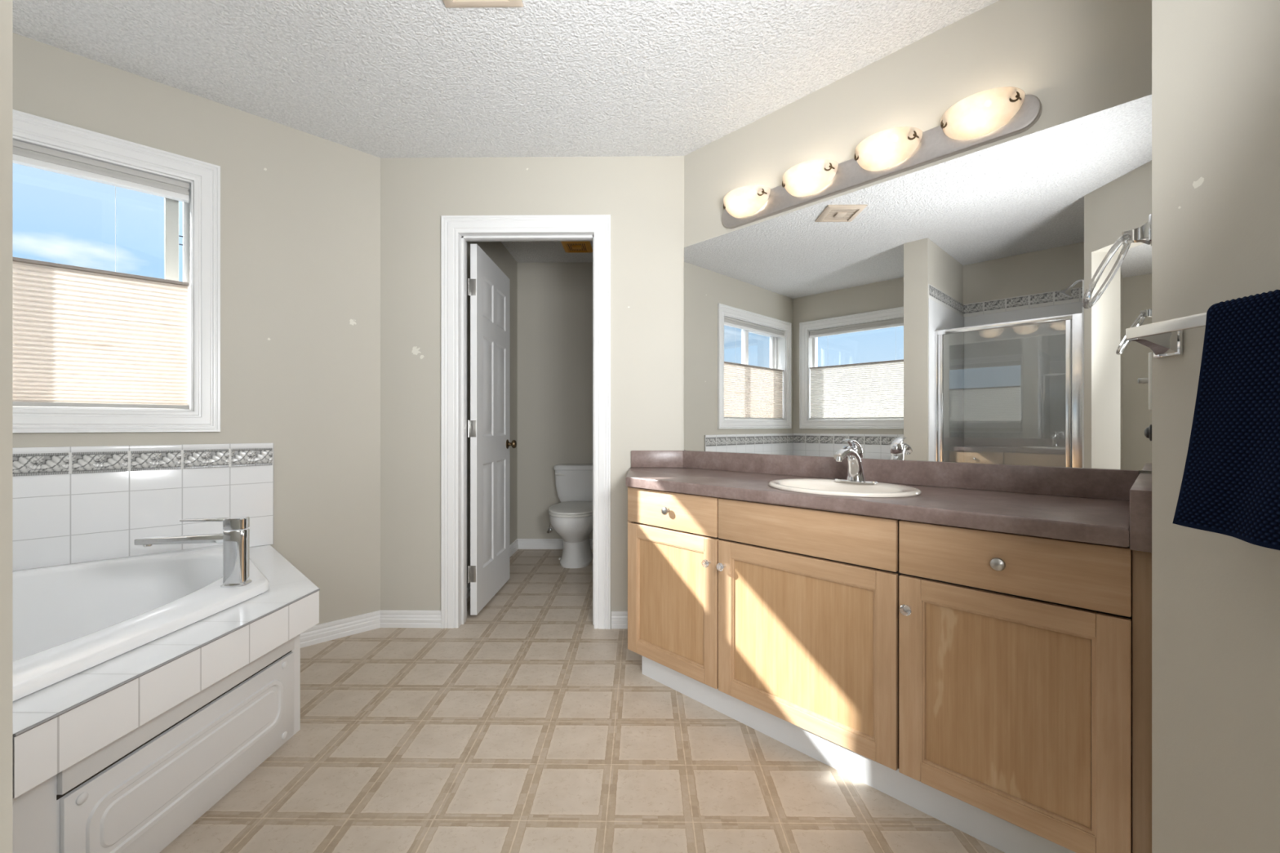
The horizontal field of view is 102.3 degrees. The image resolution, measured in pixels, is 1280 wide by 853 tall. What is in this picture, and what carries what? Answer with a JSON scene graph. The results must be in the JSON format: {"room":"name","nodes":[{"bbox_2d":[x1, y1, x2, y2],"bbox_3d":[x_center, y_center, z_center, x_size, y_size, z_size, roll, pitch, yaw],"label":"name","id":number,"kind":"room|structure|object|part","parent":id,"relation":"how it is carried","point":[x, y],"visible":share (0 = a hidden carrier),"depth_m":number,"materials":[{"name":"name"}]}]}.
{"room":"bathroom","nodes":[
{"label":"bathroom","id":0,"kind":"room"},
{"bbox_2d":[0,0,12,852],"bbox_3d":[-0.599,-0.178,-0.198,1.063,2.440,0.157,0,0,-44],"label":"wall","id":1,"kind":"structure","parent":0,"point":[6,6],"depth_m":0.20,"materials":[{"name":"beige paint"}]},
{"bbox_2d":[12,32,380,625],"bbox_3d":[-2.183,-0.178,1.983,2.166,2.440,0.162,0,0,-44],"label":"wall","id":2,"kind":"structure","parent":0,"point":[300,211],"depth_m":2.41,"materials":[{"name":"beige paint"}]},
{"bbox_2d":[12,109,220,432],"bbox_3d":[-2.326,-0.548,1.829,1.287,1.142,0.180,0,0,-44],"label":"window","id":3,"kind":"structure","parent":2,"relation":"in","point":[201,237],"depth_m":2.16,"materials":[{"name":"white paint"}]},
{"bbox_2d":[12,139,189,408],"bbox_3d":[-2.294,-0.548,1.798,1.085,0.946,0.040,0,0,-44],"label":"blind","id":4,"kind":"object","parent":3,"relation":"attached to","point":[82,336],"visible":0.97,"depth_m":1.99,"materials":[{"name":"white fabric"}]},
{"bbox_3d":[-2.295,-0.599,1.798,1.085,0.012,0.034,0,0,-44],"label":"rail","id":5,"kind":"part","parent":4,"relation":"part of","materials":[{"name":"white plastic"}]},
{"bbox_3d":[-2.295,-0.082,1.798,1.085,0.014,0.034,0,0,-44],"label":"rail","id":6,"kind":"part","parent":4,"relation":"part of","materials":[{"name":"white plastic"}]},
{"bbox_3d":[-2.062,-0.778,2.026,0.001,0.346,0.001,0,0,-44],"label":"lift cord","id":7,"kind":"part","parent":4,"relation":"part of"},
{"bbox_3d":[-2.366,-0.548,1.870,1.115,0.970,0.065,0,0,-44],"label":"frame","id":8,"kind":"part","parent":3,"relation":"part of","materials":[{"name":"white plastic"}]},
{"bbox_2d":[12,443,273,570],"bbox_3d":[-1.726,0.306,1.302,1.544,0.462,1.452,0,0,-44],"label":"wall tiles","id":9,"kind":"structure","parent":2,"relation":"attached to","point":[71,504],"depth_m":2.02,"materials":[{"name":"white tile"}]},
{"bbox_2d":[300,609,440,648],"bbox_3d":[-1.385,0.999,2.577,0.732,0.086,0.159,0,0,-26],"label":"baseboard","id":10,"kind":"structure","parent":2,"relation":"attached to","point":[335,629],"depth_m":2.63,"materials":[{"name":"white paint"}]},
{"bbox_2d":[466,241,517,582],"bbox_3d":[-1.106,-0.178,3.596,0.100,2.440,1.595,0,0,1],"label":"wall","id":11,"kind":"structure","parent":0,"point":[496,251],"depth_m":4.20,"materials":[{"name":"beige paint"}]},
{"bbox_2d":[12,0,999,262],"bbox_3d":[-0.307,-1.438,0.654,5.430,0.080,7.700,0,0,1],"label":"ceiling","id":12,"kind":"structure","parent":0,"point":[380,78],"depth_m":1.95,"materials":[{"name":"white paint"}]},
{"bbox_2d":[442,0,523,8],"bbox_3d":[-0.517,-1.389,1.589,0.257,0.016,0.245,0,0,1],"label":"ceiling vent","id":13,"kind":"object","parent":12,"relation":"in","point":[448,3],"visible":1,"depth_m":1.68,"materials":[{"name":"beige plastic"}]},
{"bbox_2d":[560,240,592,253],"bbox_3d":[-0.486,-1.389,3.986,0.220,0.016,0.260,0,0,1],"label":"exhaust fan","id":14,"kind":"object","parent":12,"relation":"attached to","point":[575,246],"visible":0.98,"depth_m":3.98,"materials":[{"name":"orange plastic"}]},
{"bbox_2d":[380,155,684,627],"bbox_3d":[-0.561,-0.178,2.732,1.580,2.440,0.120,0,0,1],"label":"wall","id":15,"kind":"structure","parent":0,"point":[643,196],"depth_m":2.67,"materials":[{"name":"beige paint"}]},
{"bbox_2d":[440,214,610,629],"bbox_3d":[-0.588,-0.024,2.722,0.875,2.131,0.140,0,0,1],"label":"door frame","id":16,"kind":"structure","parent":15,"relation":"in","point":[456,231],"depth_m":2.66,"materials":[{"name":"white paint"}]},
{"bbox_2d":[467,244,516,615],"bbox_3d":[-0.901,0.016,3.138,0.157,2.020,0.688,0,0,1],"label":"room door","id":17,"kind":"structure","parent":16,"relation":"attached to","point":[488,286],"depth_m":3.01,"materials":[{"name":"white paint"}]},
{"bbox_3d":[-0.898,0.117,3.416,0.157,0.062,0.062,0,0,1],"label":"door knob","id":18,"kind":"part","parent":17,"relation":"part of","materials":[{"name":"brown metal"}]},
{"bbox_2d":[466,538,592,598],"bbox_3d":[-0.386,0.999,3.590,1.340,0.086,1.590,0,0,1],"label":"baseboard","id":19,"kind":"structure","parent":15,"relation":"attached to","point":[519,544],"depth_m":4.38,"materials":[{"name":"white paint"}]},
{"bbox_2d":[611,611,627,628],"bbox_3d":[-0.099,0.999,2.659,0.098,0.086,0.014,0,0,1],"label":"baseboard","id":20,"kind":"structure","parent":15,"relation":"attached to","point":[619,619],"depth_m":2.66,"materials":[{"name":"white paint"}]},
{"bbox_2d":[517,262,592,538],"bbox_3d":[-0.376,-0.178,4.435,1.540,2.440,0.100,0,0,1],"label":"wall","id":21,"kind":"structure","parent":0,"point":[555,299],"depth_m":4.39,"materials":[{"name":"beige paint"}]},
{"bbox_2d":[546,523,552,533],"bbox_3d":[-0.711,0.766,4.341,0.170,0.275,0.084,0,0,10],"label":"supply valve","id":22,"kind":"object","parent":21,"relation":"attached to","point":[549,529],"visible":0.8,"depth_m":4.33,"materials":[{"name":"silver metal"}]},
{"bbox_2d":[160,549,1004,852],"bbox_3d":[-0.307,1.082,0.654,5.430,0.080,7.700,0,0,1],"label":"floor","id":23,"kind":"structure","parent":0,"point":[524,726],"depth_m":1.58,"materials":[{"name":"tile"}]},
{"bbox_2d":[12,544,319,852],"bbox_3d":[-1.728,0.790,1.297,1.532,0.504,1.453,0,0,-44],"label":"tub deck","id":24,"kind":"object","parent":23,"relation":"on","point":[125,753],"visible":0.98,"depth_m":1.23,"materials":[{"name":"white tile"}]},
{"bbox_2d":[12,544,269,702],"bbox_3d":[-1.785,0.722,1.279,1.399,0.430,1.374,0,0,-44],"label":"bathtub","id":25,"kind":"object","parent":24,"relation":"in","point":[68,620],"visible":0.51,"depth_m":1.81,"materials":[{"name":"white ceramic"}]},
{"bbox_2d":[133,516,252,587],"bbox_3d":[-1.411,0.400,1.633,0.306,0.214,0.060,0,0,-11],"label":"tub faucet","id":26,"kind":"object","parent":25,"relation":"on","point":[235,539],"visible":1,"depth_m":1.63,"materials":[{"name":"silver metal"}]},
{"bbox_3d":[-1.439,0.356,1.628,0.250,0.026,0.040,0,0,-11],"label":"spout","id":27,"kind":"part","parent":26,"relation":"part of","materials":[{"name":"silver metal"}]},
{"bbox_3d":[-1.355,0.310,1.644,0.181,0.035,0.049,0,0,-11],"label":"handle","id":28,"kind":"part","parent":26,"relation":"part of","materials":[{"name":"silver metal"}]},
{"bbox_3d":[-1.167,0.699,1.383,0.012,0.090,0.687,0,0,1],"label":"apron rail","id":29,"kind":"part","parent":24,"relation":"part of","materials":[{"name":"white tile"}]},
{"bbox_3d":[-1.165,0.892,1.385,0.015,0.275,0.682,0,0,1],"label":"access panel","id":30,"kind":"part","parent":24,"relation":"part of","materials":[{"name":"white plastic"}]},
{"bbox_2d":[548,463,592,568],"bbox_3d":[-0.491,0.678,3.993,0.444,0.728,0.780,0,0,1],"label":"toilet","id":31,"kind":"object","parent":23,"relation":"on","point":[571,518],"visible":0.83,"depth_m":3.84,"materials":[{"name":"ceramic"}]},
{"bbox_3d":[-0.645,0.387,4.178,0.079,0.024,0.025,0,0,1],"label":"flush lever","id":32,"kind":"part","parent":31,"relation":"part of","materials":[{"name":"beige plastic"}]},
{"bbox_3d":[-0.492,0.630,3.891,0.380,0.018,0.576,0,0,1],"label":"seat","id":33,"kind":"part","parent":31,"relation":"part of","materials":[{"name":"beige plastic"}]},
{"bbox_3d":[-0.492,0.608,3.891,0.380,0.022,0.576,0,0,1],"label":"lid","id":34,"kind":"part","parent":31,"relation":"part of","materials":[{"name":"beige plastic"}]},
{"bbox_3d":[-0.492,0.841,3.925,0.372,0.402,0.619,0,0,1],"label":"bowl","id":35,"kind":"part","parent":31,"relation":"part of","materials":[{"name":"ceramic"}]},
{"bbox_3d":[-0.488,0.335,4.281,0.444,0.042,0.204,0,0,1],"label":"tank lid","id":36,"kind":"part","parent":31,"relation":"part of","materials":[{"name":"ceramic"}]},
{"bbox_3d":[-0.488,0.498,4.281,0.428,0.282,0.190,0,0,1],"label":"tank","id":37,"kind":"part","parent":31,"relation":"part of","materials":[{"name":"ceramic"}]},
{"bbox_2d":[627,486,1151,852],"bbox_3d":[0.560,0.649,1.915,0.564,0.786,1.919,0,0,-44],"label":"vanity cabinet","id":38,"kind":"object","parent":23,"relation":"on","point":[978,681],"visible":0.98,"depth_m":1.36,"materials":[{"name":"brown wood"}]},
{"bbox_3d":[0.101,0.329,2.010,0.028,0.032,0.032,0,0,-44],"label":"drawer knob","id":39,"kind":"part","parent":38,"relation":"part of","materials":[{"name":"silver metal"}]},
{"bbox_3d":[0.120,0.677,2.029,0.005,0.415,0.340,0,0,-44],"label":"door panel","id":40,"kind":"part","parent":38,"relation":"part of","materials":[{"name":"brown wood"}]},
{"bbox_3d":[0.117,0.329,2.027,0.019,0.144,0.469,0,0,-44],"label":"drawer","id":41,"kind":"part","parent":38,"relation":"part of","materials":[{"name":"brown wood"}]},
{"bbox_3d":[0.117,0.677,2.027,0.019,0.538,0.469,0,0,-44],"label":"cabinet door","id":42,"kind":"part","parent":38,"relation":"part of","materials":[{"name":"brown wood"}]},
{"bbox_3d":[0.241,0.494,1.863,0.034,0.028,0.030,0,0,-44],"label":"crystal knob","id":43,"kind":"part","parent":38,"relation":"part of","materials":[{"name":"clear glass"}]},
{"bbox_3d":[0.287,0.494,1.815,0.034,0.028,0.030,0,0,-44],"label":"crystal knob","id":44,"kind":"part","parent":38,"relation":"part of","materials":[{"name":"clear glass"}]},
{"bbox_3d":[0.500,0.677,1.640,0.005,0.415,0.477,0,0,-44],"label":"door panel","id":45,"kind":"part","parent":38,"relation":"part of","materials":[{"name":"brown wood"}]},
{"bbox_3d":[0.498,0.329,1.637,0.019,0.144,0.606,0,0,-44],"label":"false drawer","id":46,"kind":"part","parent":38,"relation":"part of","materials":[{"name":"brown wood"}]},
{"bbox_3d":[0.498,0.677,1.637,0.019,0.538,0.606,0,0,-44],"label":"cabinet door","id":47,"kind":"part","parent":38,"relation":"part of","materials":[{"name":"brown wood"}]},
{"bbox_2d":[625,450,1151,552],"bbox_3d":[0.562,0.190,1.922,0.555,0.131,1.925,0,0,-44],"label":"countertop","id":48,"kind":"structure","parent":38,"relation":"on","point":[1108,507],"depth_m":1.57,"materials":[{"name":"laminate"}]},
{"bbox_2d":[768,478,921,497],"bbox_3d":[0.677,0.269,1.748,0.392,0.141,0.496,0,0,-44],"label":"sink","id":49,"kind":"object","parent":48,"relation":"in","point":[811,486],"visible":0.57,"depth_m":1.76,"materials":[{"name":"ceramic"}]},
{"bbox_2d":[833,439,879,484],"bbox_3d":[0.724,0.120,1.785,0.177,0.156,0.156,0,0,-44],"label":"sink faucet","id":50,"kind":"object","parent":49,"relation":"on","point":[853,454],"visible":1,"depth_m":1.80,"materials":[{"name":"silver metal"}]},
{"bbox_3d":[0.721,0.129,1.782,0.170,0.122,0.068,0,0,-44],"label":"spout","id":51,"kind":"part","parent":50,"relation":"part of","materials":[{"name":"silver metal"}]},
{"bbox_3d":[0.741,0.069,1.802,0.105,0.053,0.038,0,0,-44],"label":"lever","id":52,"kind":"part","parent":50,"relation":"part of","materials":[{"name":"silver metal"}]},
{"bbox_3d":[0.765,0.194,1.825,0.056,0.009,0.156,0,0,-44],"label":"deck plate","id":53,"kind":"part","parent":50,"relation":"part of","materials":[{"name":"silver metal"}]},
{"bbox_3d":[0.713,0.490,1.379,0.034,0.028,0.030,0,0,-44],"label":"crystal knob","id":54,"kind":"part","parent":38,"relation":"part of","materials":[{"name":"clear glass"}]},
{"bbox_3d":[0.858,0.329,1.234,0.028,0.032,0.032,0,0,-44],"label":"drawer knob","id":55,"kind":"part","parent":38,"relation":"part of","materials":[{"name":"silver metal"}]},
{"bbox_3d":[0.877,0.677,1.253,0.005,0.415,0.331,0,0,-44],"label":"door panel","id":56,"kind":"part","parent":38,"relation":"part of","materials":[{"name":"brown wood"}]},
{"bbox_3d":[0.875,0.329,1.250,0.019,0.144,0.460,0,0,-44],"label":"drawer","id":57,"kind":"part","parent":38,"relation":"part of","materials":[{"name":"brown wood"}]},
{"bbox_3d":[0.875,0.677,1.250,0.019,0.538,0.460,0,0,-44],"label":"cabinet door","id":58,"kind":"part","parent":38,"relation":"part of","materials":[{"name":"brown wood"}]},
{"bbox_3d":[0.584,0.942,1.931,0.509,0.016,1.905,0,0,-44],"label":"panel","id":59,"kind":"part","parent":38,"relation":"part of","materials":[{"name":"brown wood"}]},
{"bbox_2d":[684,0,1151,755],"bbox_3d":[0.906,-0.178,2.047,0.110,2.440,1.828,0,0,-44],"label":"wall","id":60,"kind":"structure","parent":0,"point":[1079,58],"depth_m":1.79,"materials":[{"name":"beige paint"}]},
{"bbox_2d":[721,86,1042,228],"bbox_3d":[0.785,-0.995,2.000,0.128,0.114,1.218,0,0,-44],"label":"vanity light bar","id":61,"kind":"object","parent":60,"relation":"attached to","point":[989,116],"visible":1,"depth_m":1.85,"materials":[{"name":"white glass"}]},
{"bbox_3d":[0.457,-1.005,2.315,0.098,0.094,0.234,0,0,-44],"label":"lamp shade","id":62,"kind":"part","parent":61,"relation":"part of","materials":[{"name":"white glass"}]},
{"bbox_3d":[0.670,-1.005,2.096,0.098,0.094,0.234,0,0,-44],"label":"lamp shade","id":63,"kind":"part","parent":61,"relation":"part of","materials":[{"name":"white glass"}]},
{"bbox_3d":[0.885,-1.005,1.877,0.098,0.094,0.234,0,0,-44],"label":"lamp shade","id":64,"kind":"part","parent":61,"relation":"part of","materials":[{"name":"white glass"}]},
{"bbox_3d":[1.091,-1.005,1.665,0.098,0.094,0.234,0,0,-44],"label":"lamp shade","id":65,"kind":"part","parent":61,"relation":"part of","materials":[{"name":"white glass"}]},
{"bbox_2d":[682,450,1139,501],"bbox_3d":[0.812,0.168,2.048,0.020,0.087,1.684,0,0,-44],"label":"backsplash","id":66,"kind":"structure","parent":60,"relation":"attached to","point":[1082,482],"depth_m":1.78,"materials":[{"name":"laminate"}]},
{"bbox_2d":[684,94,1151,471],"bbox_3d":[0.830,-0.400,2.041,0.006,1.046,1.721,0,0,-44],"label":"wall mirror","id":67,"kind":"object","parent":60,"relation":"attached to","point":[936,313],"visible":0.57,"depth_m":1.80,"materials":[{"name":"white mirror"}]},
{"bbox_2d":[1151,0,1279,852],"bbox_3d":[0.926,-0.178,0.453,0.100,2.440,0.868,0,0,1],"label":"wall","id":68,"kind":"structure","parent":0,"point":[1215,64],"depth_m":0.80,"materials":[{"name":"beige paint"}]},
{"bbox_2d":[1125,311,1206,358],"bbox_3d":[0.843,-0.141,0.629,0.068,0.049,0.502,0,0,1],"label":"towel bar","id":69,"kind":"object","parent":68,"relation":"attached to","point":[1164,338],"visible":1,"depth_m":0.83,"materials":[{"name":"silver metal"}]},
{"bbox_3d":[0.814,-0.154,0.629,0.010,0.019,0.467,0,0,1],"label":"rail","id":70,"kind":"part","parent":69,"relation":"part of","materials":[{"name":"silver metal"}]},
{"bbox_2d":[1172,289,1279,550],"bbox_3d":[0.804,-0.009,0.603,0.072,0.331,0.326,0,0,1],"label":"hand towel","id":71,"kind":"object","parent":69,"relation":"hanging from","point":[1230,484],"visible":1,"depth_m":0.68,"materials":[{"name":"blue fabric"}]},
{"bbox_3d":[1.193,-0.178,1.121,0.773,2.440,0.100,0,0,-44],"label":"wall","id":72,"kind":"structure","parent":0,"visible":0},
{"bbox_2d":[1081,213,1151,308],"bbox_3d":[1.014,-0.345,1.095,0.156,0.170,0.112,0,0,-44],"label":"towel ring","id":73,"kind":"object","parent":72,"relation":"attached to","point":[1143,234],"visible":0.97,"depth_m":1.07,"materials":[{"name":"silver metal"}]},
{"bbox_2d":[1137,351,1151,410],"bbox_3d":[0.981,-0.086,1.000,0.072,0.109,0.022,0,0,-44],"label":"light switch","id":74,"kind":"object","parent":72,"relation":"attached to","point":[1140,380],"visible":0.8,"depth_m":0.97,"materials":[{"name":"beige plastic"}]},
{"bbox_2d":[1148,351,1151,410],"bbox_3d":[0.986,-0.086,0.994,0.072,0.109,0.006,0,0,-44],"label":"switch plate","id":75,"kind":"object","parent":74,"relation":"attached to","point":[1149,353],"depth_m":0.97,"materials":[{"name":"white plastic"}]},
{"bbox_2d":[1144,424,1151,440],"bbox_3d":[0.984,0.012,0.996,0.032,0.032,0.012,0,0,-44],"label":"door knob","id":76,"kind":"object","parent":72,"relation":"attached to","point":[1148,431],"visible":0.76,"depth_m":0.99,"materials":[{"name":"black plastic"}]}
]}

